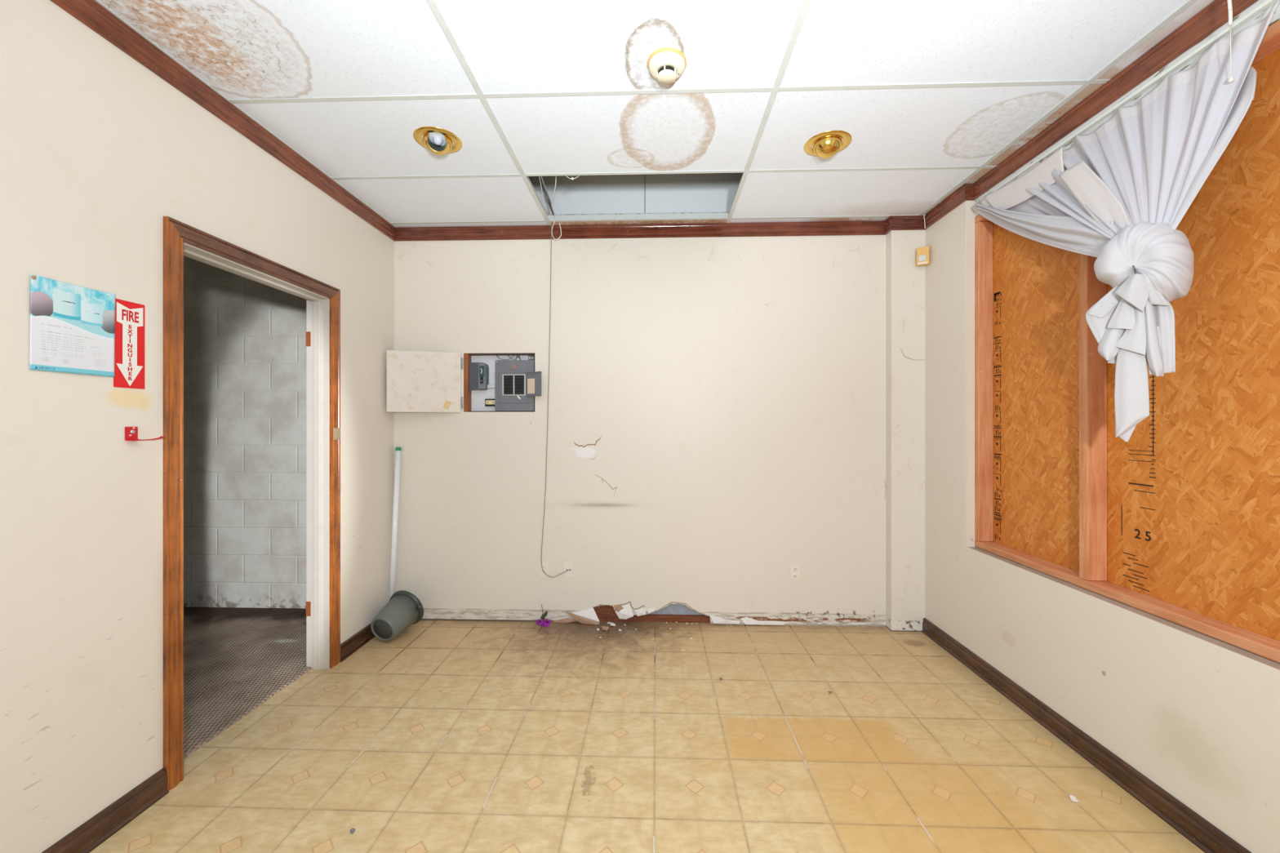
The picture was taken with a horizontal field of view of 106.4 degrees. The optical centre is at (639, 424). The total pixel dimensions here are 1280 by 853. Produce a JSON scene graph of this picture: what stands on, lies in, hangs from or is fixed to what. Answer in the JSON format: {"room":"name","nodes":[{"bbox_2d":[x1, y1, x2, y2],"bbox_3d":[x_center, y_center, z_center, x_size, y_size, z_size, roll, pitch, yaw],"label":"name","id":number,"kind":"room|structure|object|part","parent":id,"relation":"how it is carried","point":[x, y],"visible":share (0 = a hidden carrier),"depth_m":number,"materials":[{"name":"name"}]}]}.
{"room":"abandoned office room","nodes":[
{"label":"abandoned office room","id":0,"kind":"room"},
{"bbox_2d":[0,0,394,852],"bbox_3d":[-1.847,-0.007,1.327,0.122,2.749,4.359,0,0,2],"label":"wall","id":1,"kind":"structure","parent":0,"point":[97,148],"depth_m":1.57,"materials":[{"name":"beige paint"}]},
{"bbox_2d":[29,274,115,377],"bbox_3d":[-1.775,-0.299,1.506,0.005,0.279,0.218,0,0,2],"label":"flyer","id":2,"kind":"object","parent":1,"relation":"attached to","point":[73,326],"visible":1,"depth_m":1.49,"materials":[{"name":"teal paper"}]},
{"bbox_2d":[113,298,144,389],"bbox_3d":[-1.773,-0.276,1.664,0.003,0.300,0.098,0,0,2],"label":"fire extinguisher sign","id":3,"kind":"object","parent":1,"relation":"attached to","point":[129,345],"visible":1,"depth_m":1.66,"materials":[{"name":"red plastic"}]},
{"bbox_2d":[124,426,164,440],"bbox_3d":[-1.755,0.033,1.697,0.032,0.049,0.102,0,0,11],"label":"bracket","id":4,"kind":"object","parent":1,"relation":"attached to","point":[131,433],"visible":1,"depth_m":1.67,"materials":[{"name":"red metal"}]},
{"bbox_3d":[-1.772,0.032,1.669,0.004,0.047,0.040,0,0,2],"label":"plate","id":5,"kind":"part","parent":4,"relation":"part of","materials":[{"name":"red metal"}]},
{"bbox_2d":[41,622,374,852],"bbox_3d":[-1.777,1.322,1.248,0.023,0.091,4.206,0,0,2],"label":"baseboard","id":6,"kind":"structure","parent":1,"relation":"attached to","point":[96,830],"depth_m":1.63,"materials":[{"name":"brown wood"}]},
{"bbox_2d":[50,0,395,240],"bbox_3d":[-1.780,-1.326,1.248,0.018,0.090,4.206,0,0,2],"label":"trim","id":7,"kind":"structure","parent":1,"relation":"attached to","point":[91,13],"depth_m":1.92,"materials":[{"name":"brown wood"}]},
{"bbox_2d":[163,216,340,790],"bbox_3d":[-1.810,0.297,2.266,0.150,2.140,0.974,0,0,2],"label":"door frame","id":8,"kind":"structure","parent":1,"relation":"in","point":[180,239],"depth_m":2.21,"materials":[{"name":"brown wood"}]},
{"bbox_3d":[-1.761,0.297,1.811,0.018,2.140,0.068,0,0,2],"label":"casing","id":9,"kind":"part","parent":8,"relation":"part of","materials":[{"name":"brown wood"}]},
{"bbox_3d":[-1.746,-0.739,2.264,0.018,0.068,0.974,0,0,2],"label":"casing","id":10,"kind":"part","parent":8,"relation":"part of","materials":[{"name":"brown wood"}]},
{"bbox_3d":[-1.731,0.297,2.717,0.018,2.140,0.068,0,0,2],"label":"casing","id":11,"kind":"part","parent":8,"relation":"part of","materials":[{"name":"wood"}]},
{"bbox_2d":[183,255,306,608],"bbox_3d":[-2.962,-0.050,3.574,2.377,2.835,0.061,0,0,2],"label":"wall","id":12,"kind":"structure","parent":0,"point":[245,339],"depth_m":3.54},
{"bbox_2d":[528,172,742,215],"bbox_3d":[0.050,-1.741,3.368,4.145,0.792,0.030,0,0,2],"label":"ceiling opening","id":13,"kind":"structure","parent":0,"point":[691,193],"depth_m":3.35,"materials":[{"name":"grey"}]},
{"bbox_2d":[539,176,555,214],"bbox_3d":[-0.614,-1.536,3.067,0.016,0.151,0.607,0,0,3],"label":"conduit","id":14,"kind":"object","parent":13,"relation":"attached to","point":[541,177],"visible":0.38,"depth_m":3.13,"materials":[{"name":"metal"}]},
{"bbox_2d":[89,607,1204,852],"bbox_3d":[-1.100,1.378,1.310,6.248,0.041,4.374,0,0,2],"label":"floor","id":15,"kind":"structure","parent":0,"point":[437,736],"depth_m":2.01,"materials":[{"name":"tile"}]},
{"bbox_2d":[388,446,401,601],"bbox_3d":[-1.679,0.756,3.276,0.037,1.209,0.135,0,0,2],"label":"fluorescent tube","id":16,"kind":"object","parent":15,"relation":"on","point":[397,450],"visible":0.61,"depth_m":3.27,"materials":[{"name":"white glass"}]},
{"bbox_2d":[370,590,423,641],"bbox_3d":[-1.556,1.225,3.080,0.260,0.263,0.285,0,0,2],"label":"bucket","id":17,"kind":"object","parent":15,"relation":"on","point":[403,609],"visible":1,"depth_m":3.02,"materials":[{"name":"grey plastic"}]},
{"bbox_2d":[536,604,551,629],"bbox_3d":[-0.658,1.304,3.238,0.093,0.142,0.086,0,0,-37],"label":"flower","id":18,"kind":"object","parent":15,"relation":"on","point":[547,623],"visible":1,"depth_m":3.23,"materials":[{"name":"purple plant"}]},
{"bbox_2d":[601,626,608,631],"bbox_3d":[-0.230,1.355,3.183,0.049,0.020,0.046,0,0,-27],"label":"chip","id":19,"kind":"object","parent":15,"relation":"on","point":[603,628],"visible":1,"depth_m":3.18,"materials":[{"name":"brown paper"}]},
{"bbox_2d":[1069,795,1078,802],"bbox_3d":[1.576,1.361,1.742,0.021,0.011,0.023,0,0,25],"label":"chip","id":20,"kind":"object","parent":15,"relation":"on","point":[1072,797],"visible":1,"depth_m":1.74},
{"bbox_2d":[94,0,1213,227],"bbox_3d":[0.032,-1.392,1.098,3.648,0.041,4.388,0,0,2],"label":"ceiling","id":21,"kind":"structure","parent":0,"point":[931,96],"depth_m":1.96,"materials":[{"name":"tile"}]},
{"bbox_2d":[413,126,462,155],"bbox_3d":[-0.978,-1.380,2.320,0.220,0.135,0.220,0,0,2],"label":"recessed light","id":22,"kind":"object","parent":21,"relation":"in","point":[448,148],"visible":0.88,"depth_m":2.30,"materials":[{"name":"gold metal"}]},
{"bbox_3d":[-0.974,-1.376,2.315,0.046,0.057,0.061,0,0,2],"label":"bulb","id":23,"kind":"part","parent":22,"relation":"part of","materials":[{"name":"white glass"}]},
{"bbox_2d":[538,176,548,213],"bbox_3d":[-0.602,-1.432,2.977,0.016,0.027,0.491,0,0,-4],"label":"loose wire","id":24,"kind":"object","parent":21,"relation":"attached to","point":[539,176],"visible":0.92,"depth_m":2.97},
{"bbox_2d":[541,191,569,577],"bbox_3d":[-0.585,-0.261,3.249,0.200,2.635,0.120,0,0,2],"label":"hanging cable","id":25,"kind":"object","parent":21,"relation":"hanging from","point":[544,191],"visible":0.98,"depth_m":3.30,"materials":[{"name":"grey plastic"}]},
{"bbox_2d":[551,175,561,239],"bbox_3d":[-0.523,-1.351,3.024,0.071,0.177,0.534,0,0,-11],"label":"loose wire","id":26,"kind":"object","parent":21,"relation":"hanging from","point":[556,175],"visible":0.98,"depth_m":3.16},
{"bbox_2d":[647,47,686,84],"bbox_3d":[0.102,-1.345,1.820,0.149,0.061,0.149,0,0,2],"label":"smoke detector","id":27,"kind":"object","parent":21,"relation":"attached to","point":[665,64],"visible":1,"depth_m":1.79,"materials":[{"name":"beige plastic"}]},
{"bbox_2d":[804,129,852,158],"bbox_3d":[0.919,-1.379,2.348,0.220,0.133,0.220,0,0,2],"label":"recessed light","id":28,"kind":"object","parent":21,"relation":"in","point":[826,144],"visible":0.94,"depth_m":2.31,"materials":[{"name":"gold metal"}]},
{"bbox_2d":[394,230,924,631],"bbox_3d":[0.126,-0.007,3.312,3.689,2.749,0.144,0,0,3],"label":"wall","id":29,"kind":"structure","parent":0,"point":[716,415],"depth_m":3.29,"materials":[{"name":"beige paint"}]},
{"bbox_2d":[386,350,541,412],"bbox_3d":[-1.174,-0.290,3.302,1.068,0.414,0.239,0,0,-7],"label":"electrical panel","id":30,"kind":"object","parent":29,"relation":"attached to","point":[418,381],"depth_m":3.30,"materials":[{"name":"grey metal"}]},
{"bbox_3d":[-1.472,-0.290,3.272,0.469,0.414,0.018,0,0,-13],"label":"flap door","id":31,"kind":"part","parent":30,"relation":"part of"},
{"bbox_3d":[-1.210,-0.290,3.362,0.030,0.408,0.064,0,0,2],"label":"frame","id":32,"kind":"part","parent":30,"relation":"part of","materials":[{"name":"brown wood"}]},
{"bbox_2d":[469,362,488,390],"bbox_3d":[-1.130,-0.336,3.357,0.125,0.192,0.057,0,0,2],"label":"switch","id":33,"kind":"object","parent":30,"relation":"attached to","point":[478,371],"visible":1,"depth_m":3.34,"materials":[{"name":"grey metal"}]},
{"bbox_2d":[487,384,494,388],"bbox_3d":[-1.042,-0.266,3.368,0.074,0.027,0.027,0,0,2],"label":"conduit","id":34,"kind":"object","parent":33,"relation":"attached to","point":[489,386],"visible":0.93,"depth_m":3.36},
{"bbox_2d":[484,399,494,406],"bbox_3d":[-1.048,-0.153,3.372,0.085,0.052,0.025,0,0,2],"label":"wall outlet","id":35,"kind":"object","parent":30,"relation":"attached to","point":[488,402],"visible":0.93,"depth_m":3.36,"materials":[{"name":"yellow plastic"}]},
{"bbox_3d":[-0.875,-0.274,3.323,0.165,0.149,0.005,0,0,2],"label":"breaker frame","id":36,"kind":"part","parent":30,"relation":"part of","materials":[{"name":"metal"}]},
{"bbox_3d":[-0.830,-0.270,3.341,0.362,0.355,0.111,0,0,16],"label":"breaker panel","id":37,"kind":"part","parent":30,"relation":"part of","materials":[{"name":"grey metal"}]},
{"bbox_2d":[515,355,520,359],"bbox_3d":[-0.853,-0.464,3.352,0.037,0.037,0.037,0,0,2],"label":"fitting","id":38,"kind":"object","parent":30,"relation":"on","point":[517,357],"visible":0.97,"depth_m":3.34,"materials":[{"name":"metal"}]},
{"bbox_3d":[-0.731,-0.276,3.280,0.140,0.166,0.011,0,0,30],"label":"panel door","id":39,"kind":"part","parent":30,"relation":"part of","materials":[{"name":"grey metal"}]},
{"bbox_2d":[538,562,548,577],"bbox_3d":[-0.667,1.008,3.313,0.067,0.104,0.006,0,0,2],"label":"wall plate","id":40,"kind":"object","parent":29,"relation":"attached to","point":[544,565],"visible":1,"depth_m":3.31,"materials":[{"name":"beige plastic"}]},
{"bbox_2d":[563,562,573,577],"bbox_3d":[-0.495,1.005,3.306,0.066,0.105,0.008,0,0,2],"label":"wall plate","id":41,"kind":"object","parent":29,"relation":"attached to","point":[566,566],"visible":1,"depth_m":3.31,"materials":[{"name":"beige plastic"}]},
{"bbox_3d":[0.171,1.276,3.324,1.097,0.183,0.039,0,0,2],"label":"sole plate","id":42,"kind":"part","parent":29,"relation":"part of","materials":[{"name":"brown wood"}]},
{"bbox_2d":[394,215,924,241],"bbox_3d":[0.080,-1.326,3.244,3.603,0.090,0.094,0,0,2],"label":"trim","id":43,"kind":"structure","parent":29,"relation":"attached to","point":[892,222],"depth_m":3.27,"materials":[{"name":"brown wood"}]},
{"bbox_2d":[790,564,799,580],"bbox_3d":[1.053,1.005,3.256,0.066,0.107,0.007,0,0,2],"label":"wall outlet","id":44,"kind":"object","parent":29,"relation":"attached to","point":[794,568],"visible":1,"depth_m":3.25,"materials":[{"name":"beige plastic"}]},
{"bbox_2d":[915,245,929,266],"bbox_3d":[1.845,-1.091,3.122,0.073,0.114,0.066,0,0,32],"label":"sensor","id":45,"kind":"object","parent":29,"relation":"attached to","point":[922,254],"visible":1,"depth_m":3.10,"materials":[{"name":"plastic"}]},
{"bbox_2d":[924,0,1279,852],"bbox_3d":[1.895,-0.007,1.089,0.168,2.749,4.130,0,0,2],"label":"wall","id":46,"kind":"structure","parent":0,"point":[1195,713],"depth_m":1.95,"materials":[{"name":"beige paint"}]},
{"bbox_2d":[974,214,990,223],"bbox_3d":[1.911,-1.165,2.674,0.114,0.038,0.108,0,0,2],"label":"plate","id":47,"kind":"object","parent":46,"relation":"attached to","point":[979,218],"depth_m":2.70,"materials":[{"name":"brown wood"}]},
{"bbox_2d":[992,222,1079,571],"bbox_3d":[1.988,-0.243,2.383,0.012,1.881,0.701,0,0,2],"label":"board","id":48,"kind":"object","parent":46,"relation":"attached to","point":[1036,284],"visible":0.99,"depth_m":2.40,"materials":[{"name":"brown wood"}]},
{"bbox_2d":[921,617,1251,852],"bbox_3d":[1.800,1.322,1.092,0.023,0.091,4.130,0,0,2],"label":"baseboard","id":49,"kind":"structure","parent":46,"relation":"attached to","point":[1201,833],"depth_m":1.89,"materials":[{"name":"brown wood"}]},
{"bbox_2d":[924,0,1257,230],"bbox_3d":[1.825,-1.326,1.091,0.064,0.090,4.130,0,0,2],"label":"trim","id":50,"kind":"structure","parent":46,"relation":"attached to","point":[1214,15],"depth_m":1.92,"materials":[{"name":"brown wood"}]},
{"bbox_2d":[966,0,1277,546],"bbox_3d":[1.869,-0.289,2.046,0.050,1.978,1.396,0,0,2],"label":"trim","id":51,"kind":"structure","parent":46,"relation":"in","point":[971,216],"depth_m":2.73,"materials":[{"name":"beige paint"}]},
{"bbox_3d":[1.876,-1.245,2.038,0.022,0.017,1.381,0,0,2],"label":"curtain rail","id":52,"kind":"part","parent":51,"relation":"part of","materials":[{"name":"white metal"}]},
{"bbox_2d":[971,0,1279,441],"bbox_3d":[1.744,-0.588,2.043,0.280,1.300,1.357,0,0,0],"label":"curtain","id":53,"kind":"object","parent":51,"relation":"hanging from","point":[1119,196],"visible":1,"depth_m":1.64,"materials":[{"name":"white fabric"}]},
{"bbox_3d":[1.814,-0.907,2.180,0.089,0.645,1.089,0,0,12],"label":"swept panel","id":54,"kind":"part","parent":53,"relation":"part of","materials":[{"name":"white fabric"}]},
{"bbox_3d":[1.772,-0.928,1.881,0.191,0.602,1.028,0,0,2],"label":"gathered panel","id":55,"kind":"part","parent":53,"relation":"part of","materials":[{"name":"white fabric"}]},
{"bbox_2d":[1226,0,1234,82],"bbox_3d":[1.786,-1.171,1.449,0.013,0.274,0.016,0,0,2],"label":"pull cord","id":56,"kind":"object","parent":53,"relation":"hanging from","point":[1231,78],"visible":1,"depth_m":1.45,"materials":[{"name":"white plastic"}]},
{"bbox_2d":[974,540,1279,662],"bbox_3d":[1.925,0.680,1.919,0.082,0.037,1.635,0,0,2],"label":"window sill","id":57,"kind":"structure","parent":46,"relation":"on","point":[1266,647],"depth_m":1.76,"materials":[{"name":"brown wood"}]},
{"bbox_2d":[974,221,993,541],"bbox_3d":[1.952,-0.242,2.719,0.082,1.806,0.037,0,0,2],"label":"window frame","id":58,"kind":"structure","parent":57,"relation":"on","point":[984,231],"depth_m":2.70,"materials":[{"name":"brown wood"}]},
{"bbox_2d":[1079,253,1106,581],"bbox_3d":[1.929,-0.242,2.040,0.082,1.806,0.041,0,0,2],"label":"window mullion","id":59,"kind":"object","parent":57,"relation":"on","point":[1092,366],"visible":0.56,"depth_m":2.02,"materials":[{"name":"brown wood"}]},
{"bbox_2d":[1106,48,1279,641],"bbox_3d":[1.961,-0.243,1.566,0.012,1.881,0.932,0,0,2],"label":"board","id":60,"kind":"object","parent":46,"relation":"attached to","point":[1193,491],"visible":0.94,"depth_m":1.61,"materials":[{"name":"brown wood"}]},
{"bbox_2d":[1251,19,1279,65],"bbox_3d":[1.880,-1.165,1.441,0.135,0.038,0.174,0,0,2],"label":"plate","id":61,"kind":"object","parent":46,"relation":"attached to","point":[1269,43],"depth_m":1.44,"materials":[{"name":"brown wood"}]}
]}

